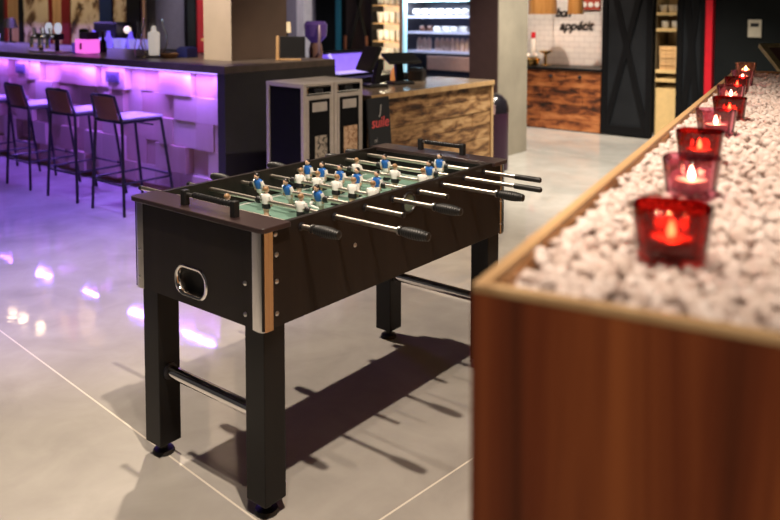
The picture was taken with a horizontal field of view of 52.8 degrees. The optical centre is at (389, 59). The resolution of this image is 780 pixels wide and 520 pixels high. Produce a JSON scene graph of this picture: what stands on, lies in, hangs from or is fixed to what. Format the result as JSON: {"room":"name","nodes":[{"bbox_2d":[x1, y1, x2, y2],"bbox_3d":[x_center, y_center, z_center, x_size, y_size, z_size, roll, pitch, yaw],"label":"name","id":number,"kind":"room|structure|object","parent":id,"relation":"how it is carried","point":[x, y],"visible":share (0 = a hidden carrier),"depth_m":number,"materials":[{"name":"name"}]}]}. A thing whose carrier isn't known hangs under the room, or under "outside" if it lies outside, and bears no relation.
{"room":"bar lounge","nodes":[
{"label":"bar lounge","id":0,"kind":"room"},
{"bbox_2d":[146,0,155,38],"bbox_3d":[-5.873,-1.419,12.976,6.500,4.320,0.150,3,4,39],"label":"wall","id":1,"kind":"structure","parent":0,"point":[150,4],"depth_m":10.98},
{"bbox_2d":[0,0,4,40],"bbox_3d":[-7.098,-1.585,13.822,1.320,2.650,0.015,3,4,39],"label":"panel","id":2,"kind":"object","parent":1,"relation":"attached to","point":[2,38],"visible":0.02,"depth_m":13.54,"materials":[{"name":"black"}]},
{"bbox_2d":[3,0,8,40],"bbox_3d":[-6.554,-1.883,13.363,0.080,3.400,0.060,3,4,39],"label":"trim","id":3,"kind":"structure","parent":1,"relation":"attached to","point":[4,1],"depth_m":13.40,"materials":[{"name":"red paint"}]},
{"bbox_2d":[7,0,18,41],"bbox_3d":[-6.346,-1.874,13.215,0.430,3.400,0.030,3,4,39],"label":"trim","id":4,"kind":"structure","parent":1,"relation":"attached to","point":[12,4],"depth_m":13.27,"materials":[{"name":"wood"}]},
{"bbox_2d":[18,0,24,41],"bbox_3d":[-6.133,-1.863,13.025,0.140,3.400,0.060,3,4,39],"label":"trim","id":5,"kind":"structure","parent":1,"relation":"attached to","point":[20,2],"depth_m":13.06,"materials":[{"name":"black laminate"}]},
{"bbox_2d":[23,0,47,42],"bbox_3d":[-5.746,-1.520,12.737,0.850,2.650,0.015,3,4,39],"label":"panel","id":6,"kind":"object","parent":1,"relation":"attached to","point":[35,11],"visible":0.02,"depth_m":12.82,"materials":[{"name":"beige wood"}]},
{"bbox_2d":[48,0,52,42],"bbox_3d":[-5.386,-1.827,12.424,0.080,3.400,0.060,3,4,39],"label":"trim","id":7,"kind":"structure","parent":1,"relation":"attached to","point":[50,10],"depth_m":12.46,"materials":[{"name":"red paint"}]},
{"bbox_2d":[52,0,61,43],"bbox_3d":[-5.220,-1.820,12.311,0.320,3.400,0.030,3,4,39],"label":"trim","id":8,"kind":"structure","parent":1,"relation":"attached to","point":[56,4],"depth_m":12.38,"materials":[{"name":"wood"}]},
{"bbox_2d":[61,0,71,43],"bbox_3d":[-5.012,-1.809,12.124,0.240,3.400,0.060,3,4,39],"label":"trim","id":9,"kind":"structure","parent":1,"relation":"attached to","point":[65,4],"depth_m":12.15,"materials":[{"name":"red paint"}]},
{"bbox_2d":[71,0,98,42],"bbox_3d":[-4.590,-1.464,11.807,0.840,2.650,0.015,3,4,39],"label":"panel","id":10,"kind":"object","parent":1,"relation":"attached to","point":[84,13],"visible":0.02,"depth_m":11.89,"materials":[{"name":"beige wood"}]},
{"bbox_2d":[99,0,112,21],"bbox_3d":[-4.139,-1.767,11.423,0.320,3.400,0.060,3,4,39],"label":"trim","id":11,"kind":"structure","parent":1,"relation":"attached to","point":[105,6],"depth_m":11.45,"materials":[{"name":"blue paint"}]},
{"bbox_2d":[113,0,125,21],"bbox_3d":[-3.865,-1.429,11.225,0.380,2.650,0.015,3,4,39],"label":"panel","id":12,"kind":"object","parent":1,"relation":"attached to","point":[119,6],"visible":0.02,"depth_m":11.27,"materials":[{"name":"beige wood"}]},
{"bbox_2d":[126,0,140,47],"bbox_3d":[-3.594,-1.740,10.985,0.320,3.400,0.060,3,4,39],"label":"trim","id":13,"kind":"structure","parent":1,"relation":"attached to","point":[133,7],"depth_m":11.01,"materials":[{"name":"black laminate"}]},
{"bbox_2d":[141,0,146,38],"bbox_3d":[-3.429,-1.734,10.871,0.080,3.400,0.030,3,4,39],"label":"trim","id":14,"kind":"structure","parent":1,"relation":"attached to","point":[143,2],"depth_m":10.93,"materials":[{"name":"wood"}]},
{"bbox_2d":[155,0,314,48],"bbox_3d":[-2.302,-1.382,12.350,0.150,4.320,3.350,3,4,39],"label":"wall","id":15,"kind":"structure","parent":0,"point":[172,12],"depth_m":11.30,"materials":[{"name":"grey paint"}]},
{"bbox_2d":[184,0,196,47],"bbox_3d":[-2.913,-1.316,11.426,0.060,4.300,0.160,3,4,39],"label":"trim","id":16,"kind":"structure","parent":15,"relation":"attached to","point":[190,5],"depth_m":11.44,"materials":[{"name":"black laminate"}]},
{"bbox_2d":[296,0,311,57],"bbox_3d":[-1.437,-1.720,13.143,0.180,3.700,0.200,3,4,39],"label":"post","id":17,"kind":"object","parent":15,"relation":"attached to","point":[304,7],"visible":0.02,"depth_m":13.13,"materials":[{"name":"paint"}]},
{"bbox_2d":[203,0,286,60],"bbox_3d":[-1.257,-1.049,6.808,0.360,4.320,0.630,3,4,39],"label":"column","id":18,"kind":"structure","parent":0,"point":[234,30],"depth_m":6.66,"materials":[{"name":"paint"}]},
{"bbox_2d":[0,126,653,519],"bbox_3d":[-2.455,1.154,7.000,19.500,0.100,12.700,3,4,39],"label":"floor","id":19,"kind":"structure","parent":0,"point":[377,428],"depth_m":3.27,"materials":[{"name":"concrete"}]},
{"bbox_2d":[0,94,40,171],"bbox_3d":[-3.677,0.619,7.443,0.458,0.918,0.516,3,4,38],"label":"bar stool","id":20,"kind":"object","parent":19,"relation":"on","point":[3,99],"visible":0.59,"depth_m":7.51,"materials":[{"name":"black metal"}]},
{"bbox_2d":[3,82,81,190],"bbox_3d":[-3.113,0.646,6.990,0.458,0.918,0.516,3,4,40],"label":"bar stool","id":21,"kind":"object","parent":19,"relation":"on","point":[15,94],"visible":0.83,"depth_m":6.85,"materials":[{"name":"black metal"}]},
{"bbox_2d":[45,87,127,203],"bbox_3d":[-2.547,0.673,6.535,0.458,0.918,0.516,3,4,37],"label":"bar stool","id":22,"kind":"object","parent":19,"relation":"on","point":[60,100],"visible":0.8,"depth_m":6.38,"materials":[{"name":"black metal"}]},
{"bbox_2d":[0,41,176,50],"bbox_3d":[-5.173,0.285,12.033,5.700,1.030,0.520,3,4,39],"label":"countertop","id":23,"kind":"structure","parent":19,"relation":"on","point":[0,41],"depth_m":12.05,"materials":[{"name":"stone"}]},
{"bbox_2d":[2,18,17,42],"bbox_3d":[-6.139,-0.471,12.702,0.240,0.400,0.240,3,4,39],"label":"table lamp","id":24,"kind":"object","parent":23,"relation":"on","point":[10,23],"visible":0.96,"depth_m":12.64,"materials":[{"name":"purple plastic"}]},
{"bbox_2d":[105,31,112,47],"bbox_3d":[-3.818,-0.269,10.650,0.110,0.242,0.107,3,4,39],"label":"bottle","id":25,"kind":"object","parent":23,"relation":"on","point":[108,38],"visible":0.69,"depth_m":10.62,"materials":[{"name":"glass"}]},
{"bbox_2d":[94,22,129,47],"bbox_3d":[-3.942,-0.356,11.130,0.560,0.360,0.240,3,4,39],"label":"machine","id":26,"kind":"object","parent":23,"relation":"on","point":[116,29],"visible":0.5,"depth_m":10.96,"materials":[{"name":"black plastic"}]},
{"bbox_2d":[115,39,125,47],"bbox_3d":[-3.585,-0.206,10.465,0.140,0.140,0.136,3,4,39],"label":"glass","id":27,"kind":"object","parent":23,"relation":"on","point":[120,43],"visible":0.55,"depth_m":10.41,"materials":[{"name":"glass"}]},
{"bbox_2d":[126,31,133,48],"bbox_3d":[-3.437,-0.254,10.407,0.110,0.242,0.107,3,4,39],"label":"bottle","id":28,"kind":"object","parent":23,"relation":"on","point":[130,35],"visible":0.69,"depth_m":10.38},
{"bbox_2d":[128,39,138,48],"bbox_3d":[-3.351,-0.195,10.277,0.140,0.140,0.136,3,4,39],"label":"glass","id":29,"kind":"object","parent":23,"relation":"on","point":[132,42],"visible":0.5,"depth_m":10.23,"materials":[{"name":"glass"}]},
{"bbox_2d":[138,39,147,49],"bbox_3d":[-3.203,-0.192,10.222,0.140,0.140,0.136,3,4,39],"label":"glass","id":30,"kind":"object","parent":23,"relation":"on","point":[146,40],"visible":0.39,"depth_m":10.18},
{"bbox_2d":[90,92,173,217],"bbox_3d":[-2.018,0.699,6.110,0.458,0.918,0.516,3,4,39],"label":"bar stool","id":31,"kind":"object","parent":19,"relation":"on","point":[106,107],"visible":0.98,"depth_m":6.00,"materials":[{"name":"black metal"}]},
{"bbox_2d":[0,42,334,189],"bbox_3d":[-4.863,0.389,9.564,10.300,1.120,1.210,3,4,39],"label":"bar counter","id":32,"kind":"object","parent":19,"relation":"on","point":[213,112],"depth_m":6.62,"materials":[{"name":"stone"}]},
{"bbox_2d":[15,63,24,73],"bbox_3d":[-3.731,0.087,7.923,0.182,0.098,0.014,3,4,39],"label":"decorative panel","id":33,"kind":"object","parent":32,"relation":"attached to","point":[19,67],"depth_m":7.92,"materials":[{"name":"purple plastic"}]},
{"bbox_2d":[29,23,72,52],"bbox_3d":[-3.432,-0.223,7.906,0.540,0.300,0.206,3,4,39],"label":"tap","id":34,"kind":"object","parent":32,"relation":"on","point":[48,35],"visible":1,"depth_m":7.83,"materials":[{"name":"metal"}]},
{"bbox_2d":[29,50,72,52],"bbox_3d":[-3.424,-0.081,7.925,0.540,0.015,0.180,3,4,39],"label":"drip tray","id":35,"kind":"object","parent":32,"relation":"on","point":[41,51],"depth_m":7.82,"materials":[{"name":"metal"}]},
{"bbox_2d":[75,29,99,53],"bbox_3d":[-2.909,-0.180,7.533,0.215,0.235,0.155,3,4,39],"label":"box","id":36,"kind":"object","parent":32,"relation":"on","point":[89,42],"visible":1,"depth_m":7.48,"materials":[{"name":"pink plastic"}]},
{"bbox_2d":[100,31,106,51],"bbox_3d":[-2.928,-0.185,8.008,0.076,0.212,0.076,3,4,39],"label":"bottle","id":37,"kind":"object","parent":32,"relation":"on","point":[103,44],"visible":0.91,"depth_m":7.99,"materials":[{"name":"black glass"}]},
{"bbox_2d":[105,71,118,82],"bbox_3d":[-2.435,0.150,6.882,0.200,0.098,0.014,3,4,39],"label":"decorative panel","id":38,"kind":"object","parent":32,"relation":"attached to","point":[110,76],"depth_m":6.87,"materials":[{"name":"purple plastic"}]},
{"bbox_2d":[140,19,167,57],"bbox_3d":[-2.088,-0.188,6.945,0.236,0.345,0.236,3,4,39],"label":"hurricane vase","id":39,"kind":"object","parent":32,"relation":"on","point":[144,19],"visible":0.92,"depth_m":6.93,"materials":[{"name":"clear glass"}]},
{"bbox_2d":[148,24,159,54],"bbox_3d":[-2.088,-0.177,6.945,0.104,0.275,0.104,3,4,39],"label":"bottle","id":40,"kind":"object","parent":39,"relation":"in","point":[153,35],"visible":1,"depth_m":6.91,"materials":[{"name":"white plastic"}]},
{"bbox_2d":[0,42,334,73],"bbox_3d":[-4.863,-0.141,9.532,10.300,0.058,1.210,3,4,39],"label":"countertop","id":41,"kind":"structure","parent":32,"relation":"on","point":[124,57],"depth_m":6.71,"materials":[{"name":"stone"}]},
{"bbox_2d":[160,53,178,57],"bbox_3d":[-1.941,-0.034,6.913,0.164,0.042,0.164,3,4,39],"label":"shallow dish","id":42,"kind":"object","parent":32,"relation":"on","point":[164,55],"visible":0.99,"depth_m":6.86,"materials":[{"name":"wood"}]},
{"bbox_2d":[177,46,197,57],"bbox_3d":[-1.815,-0.068,7.028,0.150,0.095,0.120,3,4,39],"label":"box","id":43,"kind":"object","parent":32,"relation":"on","point":[184,52],"visible":0.97,"depth_m":6.98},
{"bbox_2d":[275,36,304,59],"bbox_3d":[-0.837,-0.097,6.608,0.245,0.206,0.080,0,3,0],"label":"menu board","id":44,"kind":"object","parent":32,"relation":"on","point":[291,47],"visible":1,"depth_m":6.61,"materials":[{"name":"black plastic"}]},
{"bbox_2d":[304,21,327,57],"bbox_3d":[-0.677,-0.089,7.305,0.254,0.545,0.217,3,4,39],"label":"coffee grinder","id":45,"kind":"object","parent":32,"relation":"on","point":[315,31],"visible":0.76,"depth_m":7.23,"materials":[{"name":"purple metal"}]},
{"bbox_2d":[196,0,203,51],"bbox_3d":[-2.818,-1.322,11.528,0.080,4.300,0.120,3,4,39],"label":"post","id":46,"kind":"object","parent":19,"relation":"on","point":[199,3],"visible":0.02,"depth_m":11.54,"materials":[{"name":"paint"}]},
{"bbox_2d":[266,79,333,168],"bbox_3d":[-0.640,0.669,5.642,0.414,1.030,0.290,3,5,42],"label":"bins","id":47,"kind":"object","parent":19,"relation":"on","point":[299,112],"visible":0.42,"depth_m":5.52,"materials":[{"name":"metal"}]},
{"bbox_2d":[298,76,361,153],"bbox_3d":[-0.444,0.656,5.862,0.414,1.030,0.290,3,5,42],"label":"bins","id":48,"kind":"object","parent":19,"relation":"on","point":[347,91],"visible":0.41,"depth_m":5.71,"materials":[{"name":"grey metal"}]},
{"bbox_2d":[131,138,541,518],"bbox_3d":[-0.126,0.870,2.965,1.218,0.951,1.384,3,4,39],"label":"foosball table","id":49,"kind":"object","parent":19,"relation":"on","point":[264,250],"visible":1,"depth_m":2.62,"materials":[{"name":"brown laminate"}]},
{"bbox_2d":[404,194,413,210],"bbox_3d":[0.068,0.511,2.805,0.001,0.061,0.061,3,4,39],"label":"cup","id":50,"kind":"object","parent":49,"relation":"on","point":[407,207],"depth_m":2.81,"materials":[{"name":"plastic"}]},
{"bbox_2d":[343,71,407,82],"bbox_3d":[-0.477,0.602,7.847,0.720,0.900,1.350,3,4,39],"label":"countertop","id":51,"kind":"structure","parent":19,"relation":"on","point":[385,75],"depth_m":7.75,"materials":[{"name":"black laminate"}]},
{"bbox_2d":[323,50,372,76],"bbox_3d":[-0.462,0.035,7.824,0.410,0.235,0.654,3,4,39],"label":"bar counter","id":52,"kind":"object","parent":51,"relation":"on","point":[346,61],"visible":0.38,"depth_m":7.69,"materials":[{"name":"purple plastic"}]},
{"bbox_2d":[366,96,391,147],"bbox_3d":[-0.069,0.727,5.925,0.085,0.883,0.260,3,4,39],"label":"sign","id":53,"kind":"object","parent":19,"relation":"on","point":[377,109],"visible":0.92,"depth_m":5.91,"materials":[{"name":"black plastic"}]},
{"bbox_2d":[371,0,399,70],"bbox_3d":[0.034,-0.414,12.248,0.590,2.400,0.330,3,4,39],"label":"shelf","id":54,"kind":"object","parent":19,"relation":"on","point":[375,7],"visible":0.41,"depth_m":12.37,"materials":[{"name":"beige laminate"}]},
{"bbox_2d":[377,30,383,40],"bbox_3d":[-0.146,-0.384,12.337,0.124,0.170,0.121,3,4,39],"label":"cup","id":55,"kind":"object","parent":54,"relation":"on","point":[380,33],"visible":1,"depth_m":12.30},
{"bbox_2d":[377,12,383,22],"bbox_3d":[-0.146,-0.663,12.321,0.124,0.170,0.121,3,4,39],"label":"cup","id":56,"kind":"object","parent":54,"relation":"on","point":[380,15],"visible":1,"depth_m":12.28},
{"bbox_2d":[383,30,389,40],"bbox_3d":[-0.044,-0.379,12.255,0.124,0.170,0.121,3,4,39],"label":"cup","id":57,"kind":"object","parent":54,"relation":"on","point":[386,32],"visible":1,"depth_m":12.21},
{"bbox_2d":[383,12,389,22],"bbox_3d":[-0.044,-0.658,12.238,0.124,0.170,0.121,3,4,39],"label":"cup","id":58,"kind":"object","parent":54,"relation":"on","point":[386,14],"visible":1,"depth_m":12.20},
{"bbox_2d":[390,30,396,40],"bbox_3d":[0.059,-0.374,12.172,0.124,0.170,0.121,3,4,39],"label":"cup","id":59,"kind":"object","parent":54,"relation":"on","point":[393,33],"visible":0.99,"depth_m":12.13,"materials":[{"name":"ceramic"}]},
{"bbox_2d":[390,12,396,22],"bbox_3d":[0.059,-0.654,12.155,0.124,0.170,0.121,3,4,39],"label":"cup","id":60,"kind":"object","parent":54,"relation":"on","point":[393,15],"visible":1,"depth_m":12.11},
{"bbox_2d":[400,0,402,52],"bbox_3d":[0.214,-1.341,11.841,0.108,4.300,0.090,3,4,39],"label":"post","id":61,"kind":"object","parent":19,"relation":"on","point":[401,1],"visible":0.02,"depth_m":11.87,"materials":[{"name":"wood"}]},
{"bbox_2d":[362,76,494,156],"bbox_3d":[0.164,0.665,6.790,0.646,0.900,1.764,3,4,39],"label":"counter","id":62,"kind":"object","parent":19,"relation":"on","point":[442,109],"depth_m":6.68,"materials":[{"name":"brown laminate"}]},
{"bbox_2d":[355,46,388,87],"bbox_3d":[-0.142,0.058,6.576,0.198,0.338,0.300,-2,4,-26],"label":"screen","id":63,"kind":"object","parent":62,"relation":"on","point":[369,61],"visible":0.91,"depth_m":6.55,"materials":[{"name":"black plastic"}]},
{"bbox_2d":[381,52,420,84],"bbox_3d":[0.094,0.078,6.814,0.300,0.270,0.207,-1,4,-23],"label":"screen","id":64,"kind":"object","parent":62,"relation":"on","point":[398,59],"visible":1,"depth_m":6.79,"materials":[{"name":"black plastic"}]},
{"bbox_2d":[408,67,425,80],"bbox_3d":[0.249,0.132,7.189,0.140,0.118,0.140,1,4,19],"label":"receipt printer","id":65,"kind":"object","parent":62,"relation":"on","point":[415,73],"visible":0.98,"depth_m":7.13,"materials":[{"name":"black plastic"}]},
{"bbox_2d":[362,76,490,99],"bbox_3d":[0.160,0.235,6.765,0.640,0.038,1.760,3,4,39],"label":"countertop","id":66,"kind":"structure","parent":62,"relation":"on","point":[430,82],"depth_m":6.69,"materials":[{"name":"wood"}]},
{"bbox_2d":[403,0,469,77],"bbox_3d":[0.816,-0.370,11.523,1.220,2.400,0.500,3,4,39],"label":"cooler","id":67,"kind":"object","parent":19,"relation":"on","point":[455,64],"visible":0.48,"depth_m":11.68,"materials":[{"name":"metal"}]},
{"bbox_2d":[417,37,421,49],"bbox_3d":[0.439,-0.237,11.669,0.082,0.186,0.080,3,4,39],"label":"drink bottle","id":68,"kind":"object","parent":67,"relation":"on","point":[419,40],"visible":1,"depth_m":11.64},
{"bbox_2d":[426,38,431,49],"bbox_3d":[0.576,-0.230,11.559,0.082,0.186,0.080,3,4,39],"label":"drink bottle","id":69,"kind":"object","parent":67,"relation":"on","point":[429,41],"visible":1,"depth_m":11.53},
{"bbox_2d":[407,0,469,1],"bbox_3d":[0.697,-0.878,11.312,1.100,0.080,0.050,3,4,39],"label":"light","id":70,"kind":"object","parent":67,"relation":"attached to","point":[407,0],"depth_m":11.42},
{"bbox_2d":[444,38,449,50],"bbox_3d":[0.828,-0.218,11.356,0.082,0.186,0.080,3,4,39],"label":"drink bottle","id":71,"kind":"object","parent":67,"relation":"on","point":[447,41],"visible":1,"depth_m":11.32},
{"bbox_2d":[449,38,454,50],"bbox_3d":[0.897,-0.214,11.301,0.082,0.186,0.080,3,4,39],"label":"drink bottle","id":72,"kind":"object","parent":67,"relation":"on","point":[452,41],"visible":0.98,"depth_m":11.27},
{"bbox_2d":[455,38,459,50],"bbox_3d":[0.965,-0.211,11.245,0.082,0.186,0.080,3,4,39],"label":"drink bottle","id":73,"kind":"object","parent":67,"relation":"on","point":[457,41],"visible":1,"depth_m":11.21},
{"bbox_2d":[460,38,464,51],"bbox_3d":[1.034,-0.208,11.191,0.082,0.186,0.080,3,4,39],"label":"drink bottle","id":74,"kind":"object","parent":67,"relation":"on","point":[462,41],"visible":1,"depth_m":11.16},
{"bbox_2d":[493,92,508,169],"bbox_3d":[0.981,0.691,7.638,0.334,0.747,0.349,3,4,39],"label":"waste bin","id":75,"kind":"object","parent":19,"relation":"on","point":[500,104],"visible":0.37,"depth_m":7.50,"materials":[{"name":"metal"}]},
{"bbox_2d":[527,63,601,133],"bbox_3d":[2.072,0.481,10.618,1.875,0.810,0.623,3,4,39],"label":"counter","id":76,"kind":"object","parent":19,"relation":"on","point":[559,96],"depth_m":10.14,"materials":[{"name":"brown laminate"}]},
{"bbox_2d":[530,32,535,53],"bbox_3d":[1.979,-0.162,10.842,0.080,0.445,0.080,3,4,39],"label":"sauce bottle","id":77,"kind":"object","parent":76,"relation":"on","point":[533,34],"visible":0.74,"depth_m":10.81,"materials":[{"name":"white plastic"}]},
{"bbox_2d":[527,58,540,65],"bbox_3d":[1.905,0.030,10.618,0.280,0.090,0.280,3,4,39],"label":"bread basket","id":78,"kind":"object","parent":76,"relation":"on","point":[530,62],"visible":0.66,"depth_m":10.52,"materials":[{"name":"wicker"}]},
{"bbox_2d":[539,50,551,65],"bbox_3d":[2.085,-0.020,10.535,0.180,0.200,0.180,3,4,39],"label":"cake stand","id":79,"kind":"object","parent":76,"relation":"on","point":[545,52],"visible":1,"depth_m":10.51,"materials":[{"name":"gold metal"}]},
{"bbox_2d":[527,63,600,71],"bbox_3d":[2.076,0.094,10.599,1.875,0.035,0.610,3,4,39],"label":"countertop","id":80,"kind":"structure","parent":76,"relation":"on","point":[582,68],"depth_m":10.17,"materials":[{"name":"stone"}]},
{"bbox_2d":[470,70,779,519],"bbox_3d":[1.160,0.769,2.225,0.620,1.240,3.430,2,4,28],"label":"planter","id":81,"kind":"object","parent":19,"relation":"on","point":[582,408],"visible":0.66,"depth_m":0.76,"materials":[{"name":"brown wood"}]},
{"bbox_2d":[515,72,779,330],"bbox_3d":[1.149,0.175,2.187,0.588,0.052,3.391,2,4,28],"label":"pebbles","id":82,"kind":"object","parent":81,"relation":"on","point":[596,258],"visible":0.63,"depth_m":1.00,"materials":[{"name":"stone"}]},
{"bbox_2d":[631,195,713,268],"bbox_3d":[0.333,0.204,0.930,0.092,0.064,0.092,1,4,19],"label":"tealight holder","id":83,"kind":"object","parent":82,"relation":"on","point":[669,231],"visible":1,"depth_m":0.90,"materials":[{"name":"red glass"}]},
{"bbox_2d":[662,151,722,200],"bbox_3d":[0.482,0.186,1.255,0.088,0.062,0.088,2,4,31],"label":"tealight holder","id":84,"kind":"object","parent":82,"relation":"on","point":[716,167],"visible":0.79,"depth_m":1.25,"materials":[{"name":"pink glass"}]},
{"bbox_2d":[674,166,708,191],"bbox_3d":[0.482,0.189,1.255,0.051,0.037,0.051,3,4,39],"label":"tealight candle","id":85,"kind":"object","parent":84,"relation":"in","point":[691,183],"visible":1,"depth_m":1.24,"materials":[{"name":"wax"}]},
{"bbox_2d":[674,176,708,191],"bbox_3d":[0.482,0.199,1.255,0.051,0.016,0.051,3,4,39],"label":"cup","id":86,"kind":"object","parent":85,"relation":"on","point":[682,183],"depth_m":1.24,"materials":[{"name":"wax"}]},
{"bbox_2d":[675,127,724,165],"bbox_3d":[0.604,0.169,1.532,0.088,0.062,0.088,2,4,27],"label":"tealight holder","id":87,"kind":"object","parent":82,"relation":"on","point":[700,140],"visible":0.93,"depth_m":1.50,"materials":[{"name":"red glass"}]},
{"bbox_2d":[695,107,736,136],"bbox_3d":[0.777,0.149,1.874,0.086,0.061,0.086,0,3,-1],"label":"tealight holder","id":88,"kind":"object","parent":82,"relation":"on","point":[699,113],"visible":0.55,"depth_m":1.87,"materials":[{"name":"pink glass"}]},
{"bbox_2d":[705,116,726,131],"bbox_3d":[0.777,0.152,1.875,0.051,0.037,0.051,3,4,39],"label":"tealight candle","id":89,"kind":"object","parent":88,"relation":"in","point":[715,124],"visible":0.81,"depth_m":1.86,"materials":[{"name":"wax"}]},
{"bbox_2d":[705,122,726,131],"bbox_3d":[0.777,0.162,1.875,0.051,0.016,0.051,3,4,39],"label":"cup","id":90,"kind":"object","parent":89,"relation":"on","point":[715,125],"depth_m":1.86,"materials":[{"name":"glass"}]},
{"bbox_2d":[712,95,747,121],"bbox_3d":[0.921,0.133,2.131,0.088,0.062,0.088,2,4,25],"label":"tealight holder","id":91,"kind":"object","parent":82,"relation":"on","point":[739,103],"visible":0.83,"depth_m":2.10,"materials":[{"name":"red glass"}]},
{"bbox_2d":[716,84,745,96],"bbox_3d":[1.083,0.112,2.496,0.086,0.061,0.086,2,4,24],"label":"tealight holder","id":92,"kind":"object","parent":82,"relation":"on","point":[717,85],"visible":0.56,"depth_m":2.49,"materials":[{"name":"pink glass"}]},
{"bbox_2d":[724,76,750,93],"bbox_3d":[1.251,0.092,2.830,0.084,0.060,0.084,2,4,34],"label":"tealight holder","id":93,"kind":"object","parent":82,"relation":"on","point":[730,81],"visible":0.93,"depth_m":2.80,"materials":[{"name":"red glass"}]},
{"bbox_2d":[735,62,756,76],"bbox_3d":[1.622,0.045,3.579,0.090,0.063,0.090,2,4,24],"label":"tealight holder","id":94,"kind":"object","parent":82,"relation":"on","point":[736,63],"visible":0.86,"depth_m":3.58,"materials":[{"name":"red glass"}]},
{"bbox_2d":[654,0,676,134],"bbox_3d":[3.405,-0.022,9.476,0.263,1.950,0.450,3,4,39],"label":"niche shelf","id":95,"kind":"object","parent":19,"relation":"on","point":[665,80],"visible":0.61,"depth_m":9.39,"materials":[{"name":"wood"}]},
{"bbox_2d":[659,62,675,69],"bbox_3d":[3.360,0.072,9.415,0.200,0.090,0.210,3,4,39],"label":"wooden box","id":96,"kind":"object","parent":95,"relation":"on","point":[662,65],"visible":0.77,"depth_m":9.34,"materials":[{"name":"wood"}]},
{"bbox_2d":[659,55,675,61],"bbox_3d":[3.360,-0.017,9.410,0.200,0.085,0.210,3,4,39],"label":"wooden box","id":97,"kind":"object","parent":96,"relation":"on","point":[662,58],"visible":0.76,"depth_m":9.34,"materials":[{"name":"wood"}]},
{"bbox_2d":[659,46,675,54],"bbox_3d":[3.360,-0.112,9.404,0.210,0.100,0.210,3,4,39],"label":"wooden box","id":98,"kind":"object","parent":97,"relation":"on","point":[663,50],"visible":0.78,"depth_m":9.33,"materials":[{"name":"wood"}]},
{"bbox_2d":[704,0,715,94],"bbox_3d":[3.627,-1.161,8.849,0.078,4.300,0.100,3,4,39],"label":"post","id":99,"kind":"object","parent":19,"relation":"on","point":[710,4],"visible":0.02,"depth_m":8.87,"materials":[{"name":"metal"}]},
{"bbox_2d":[758,43,779,70],"bbox_3d":[2.674,0.569,4.848,0.660,1.326,0.382,0,3,0],"label":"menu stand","id":100,"kind":"object","parent":19,"relation":"on","point":[771,51],"visible":1,"depth_m":4.90,"materials":[{"name":"wood"}]},
{"bbox_2d":[335,70,365,74],"bbox_3d":[-0.323,0.115,7.738,0.080,0.025,0.620,3,4,39],"label":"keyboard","id":101,"kind":"object","parent":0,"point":[337,72],"depth_m":7.62,"materials":[{"name":"plastic"}]},
{"bbox_2d":[469,0,527,155],"bbox_3d":[1.171,-1.144,8.391,0.355,4.320,0.615,3,4,39],"label":"column","id":102,"kind":"structure","parent":0,"point":[498,29],"depth_m":8.28,"materials":[{"name":"paint"}]},
{"bbox_2d":[315,0,779,132],"bbox_3d":[3.671,-1.198,9.291,13.000,4.320,0.635,3,4,39],"label":"wall","id":103,"kind":"structure","parent":0,"point":[733,44],"depth_m":8.80,"materials":[{"name":"grey paint"}]},
{"bbox_2d":[336,0,340,49],"bbox_3d":[-0.838,-0.745,12.757,0.070,2.200,0.060,3,4,39],"label":"light strip","id":104,"kind":"object","parent":103,"relation":"attached to","point":[338,2],"visible":0.44,"depth_m":12.74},
{"bbox_2d":[344,0,370,52],"bbox_3d":[-0.505,-0.542,12.553,0.597,2.580,0.140,3,4,39],"label":"barn door","id":105,"kind":"structure","parent":103,"relation":"in","point":[358,12],"depth_m":12.59,"materials":[{"name":"black laminate"}]},
{"bbox_2d":[600,0,653,137],"bbox_3d":[2.889,-0.362,9.559,0.630,2.580,0.057,3,4,39],"label":"barn door","id":106,"kind":"structure","parent":103,"relation":"in","point":[627,25],"depth_m":9.57,"materials":[{"name":"wood"}]},
{"bbox_2d":[675,0,705,117],"bbox_3d":[3.493,-0.333,9.073,0.340,2.580,0.057,3,4,39],"label":"barn door","id":107,"kind":"structure","parent":103,"relation":"in","point":[691,14],"depth_m":9.08,"materials":[{"name":"wood"}]},
{"bbox_2d":[748,20,761,37],"bbox_3d":[4.014,-0.342,8.642,0.140,0.196,0.024,3,4,39],"label":"wall thermostat","id":108,"kind":"object","parent":103,"relation":"attached to","point":[754,26],"visible":1,"depth_m":8.63,"materials":[{"name":"beige plastic"}]},
{"bbox_2d":[527,0,601,65],"bbox_3d":[2.324,-1.287,10.780,1.830,4.320,0.100,3,4,39],"label":"tiled wall","id":109,"kind":"structure","parent":0,"point":[581,47],"depth_m":10.70,"materials":[{"name":"white tile"}]},
{"bbox_2d":[555,8,594,32],"bbox_3d":[2.496,-0.528,10.618,0.574,0.344,0.008,3,4,39],"label":"sign","id":110,"kind":"object","parent":109,"relation":"attached to","point":[580,25],"depth_m":10.65,"materials":[{"name":"metal"}]},
{"bbox_2d":[584,0,600,9],"bbox_3d":[2.671,-0.771,10.444,0.270,0.220,0.016,3,4,39],"label":"sign","id":111,"kind":"object","parent":109,"relation":"attached to","point":[588,4],"visible":0.84,"depth_m":10.43,"materials":[{"name":"plastic"}]},
{"bbox_3d":[-2.455,-3.258,6.735,19.500,0.100,12.700,3,4,39],"label":"ceiling","id":112,"kind":"structure","parent":0,"visible":0},
{"bbox_2d":[528,0,556,13],"bbox_3d":[1.982,-1.998,10.113,0.370,2.820,0.370,3,4,39],"label":"pendant lamp","id":113,"kind":"object","parent":112,"relation":"hanging from","point":[535,6],"visible":1,"depth_m":10.04,"materials":[{"name":"orange wood"}]},
{"bbox_2d":[567,0,583,13],"bbox_3d":[2.341,-1.981,9.825,0.200,2.820,0.200,3,4,39],"label":"pendant lamp","id":114,"kind":"object","parent":112,"relation":"hanging from","point":[574,6],"visible":1,"depth_m":9.82,"materials":[{"name":"orange wood"}]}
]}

